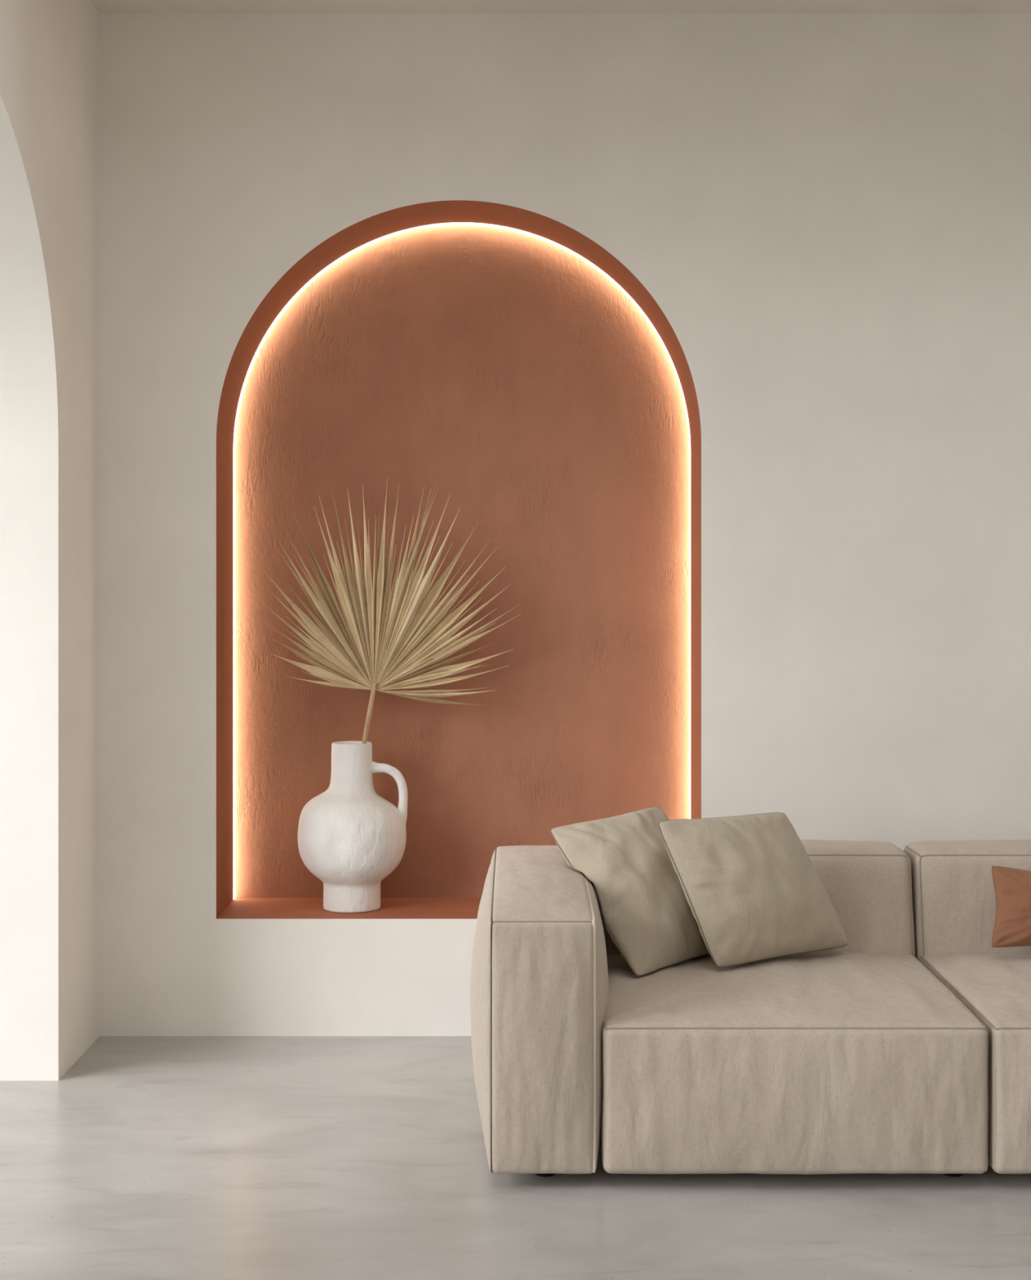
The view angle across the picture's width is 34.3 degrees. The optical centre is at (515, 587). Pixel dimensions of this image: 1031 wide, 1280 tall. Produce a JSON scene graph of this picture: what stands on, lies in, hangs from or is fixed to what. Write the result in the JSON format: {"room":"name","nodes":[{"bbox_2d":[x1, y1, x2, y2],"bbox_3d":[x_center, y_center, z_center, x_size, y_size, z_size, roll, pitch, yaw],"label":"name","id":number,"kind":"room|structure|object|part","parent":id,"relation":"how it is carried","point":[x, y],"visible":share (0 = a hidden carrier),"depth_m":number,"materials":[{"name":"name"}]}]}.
{"room":"living room","nodes":[
{"label":"living room","id":0,"kind":"room"},
{"bbox_2d":[0,0,99,1080],"bbox_3d":[-1.592,-0.212,1.737,0.400,3.425,7.900,0,0,0],"label":"wall","id":1,"kind":"structure","parent":0,"point":[50,49],"depth_m":5.08,"materials":[{"name":"paint"}]},
{"bbox_2d":[0,1035,1030,1279],"bbox_3d":[-3.096,1.560,-1.138,14.592,0.120,14.150,0,0,0],"label":"floor","id":2,"kind":"structure","parent":0,"point":[150,1157],"depth_m":4.10,"materials":[{"name":"concrete"}]},
{"bbox_2d":[470,839,1030,1177],"bbox_3d":[1.017,1.135,4.647,2.292,0.731,1.071,0,0,0],"label":"sofa","id":3,"kind":"object","parent":2,"relation":"on","point":[904,1046],"visible":0.9,"depth_m":4.15,"materials":[{"name":"fabric"}]},
{"bbox_3d":[0.066,1.126,4.654,0.383,0.682,1.053,0,0,0],"label":"armrest","id":4,"kind":"part","parent":3,"relation":"part of","materials":[{"name":"fabric"}]},
{"bbox_2d":[550,807,709,976],"bbox_3d":[0.379,0.853,4.804,0.343,0.410,0.460,0,0,43],"label":"throw pillow","id":5,"kind":"object","parent":3,"relation":"on","point":[647,914],"visible":0.81,"depth_m":4.67,"materials":[{"name":"beige fabric"}]},
{"bbox_2d":[657,812,848,967],"bbox_3d":[0.681,0.845,4.733,0.575,0.392,0.240,0,0,-28],"label":"throw pillow","id":6,"kind":"object","parent":3,"relation":"on","point":[753,891],"visible":1,"depth_m":4.63,"materials":[{"name":"beige fabric"}]},
{"bbox_3d":[0.710,1.096,5.028,0.950,0.654,0.288,0,0,0],"label":"backrest","id":7,"kind":"part","parent":3,"relation":"part of","materials":[{"name":"fabric"}]},
{"bbox_3d":[0.700,1.257,4.533,0.975,0.423,0.827,0,0,0],"label":"seat","id":8,"kind":"part","parent":3,"relation":"part of","materials":[{"name":"fabric"}]},
{"bbox_3d":[1.672,1.095,5.028,0.969,0.652,0.289,0,0,0],"label":"backrest","id":9,"kind":"part","parent":3,"relation":"part of","materials":[{"name":"fabric"}]},
{"bbox_3d":[1.672,1.258,4.533,0.975,0.422,0.827,0,0,0],"label":"seat","id":10,"kind":"part","parent":3,"relation":"part of","materials":[{"name":"fabric"}]},
{"bbox_2d":[991,865,1030,947],"bbox_3d":[1.553,0.915,4.790,0.402,0.234,0.163,0,0,0],"label":"throw pillow","id":11,"kind":"object","parent":3,"relation":"on","point":[1012,886],"visible":1,"depth_m":4.74,"materials":[{"name":"orange fabric"}]},
{"bbox_2d":[90,0,1030,13],"bbox_3d":[1.154,-2.350,1.837,5.892,0.850,8.500,0,0,0],"label":"ceiling","id":12,"kind":"structure","parent":0,"point":[102,6],"depth_m":5.51,"materials":[{"name":"paint"}]},
{"bbox_2d":[99,13,1030,1035],"bbox_3d":[1.104,-0.212,5.837,5.992,3.625,0.499,0,0,0],"label":"wall","id":13,"kind":"structure","parent":0,"point":[821,222],"depth_m":5.59,"materials":[{"name":"paint"}]},
{"bbox_3d":[-0.190,1.107,5.777,1.624,0.001,0.379,0,0,0],"label":"sill","id":14,"kind":"part","parent":13,"relation":"part of","materials":[{"name":"brown paint"}]},
{"bbox_2d":[297,741,408,912],"bbox_3d":[-0.563,0.821,5.772,0.380,0.573,0.340,0,0,0],"label":"ceramic vase","id":15,"kind":"object","parent":13,"relation":"on","point":[351,837],"visible":0.99,"depth_m":5.67,"materials":[{"name":"white ceramic"}]},
{"bbox_3d":[-0.442,0.725,5.771,0.139,0.259,0.062,0,0,0],"label":"handle","id":16,"kind":"part","parent":15,"relation":"part of","materials":[{"name":"white ceramic"}]},
{"bbox_2d":[262,478,520,743],"bbox_3d":[-0.428,0.191,5.771,0.894,1.139,0.066,0,0,0],"label":"palm","id":17,"kind":"object","parent":15,"relation":"in","point":[372,616],"visible":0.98,"depth_m":5.76,"materials":[{"name":"beige plant"}]},
{"bbox_3d":[-0.528,0.543,5.772,0.098,0.436,0.018,0,0,8],"label":"stem","id":18,"kind":"part","parent":17,"relation":"part of","materials":[{"name":"beige plant"}]},
{"bbox_2d":[233,222,690,899],"bbox_3d":[-0.190,-0.096,5.946,1.623,2.404,0.039,0,0,0],"label":"led strip","id":19,"kind":"object","parent":13,"relation":"on","point":[328,267],"visible":1,"depth_m":5.95,"materials":[{"name":"beige plastic"}]}
]}

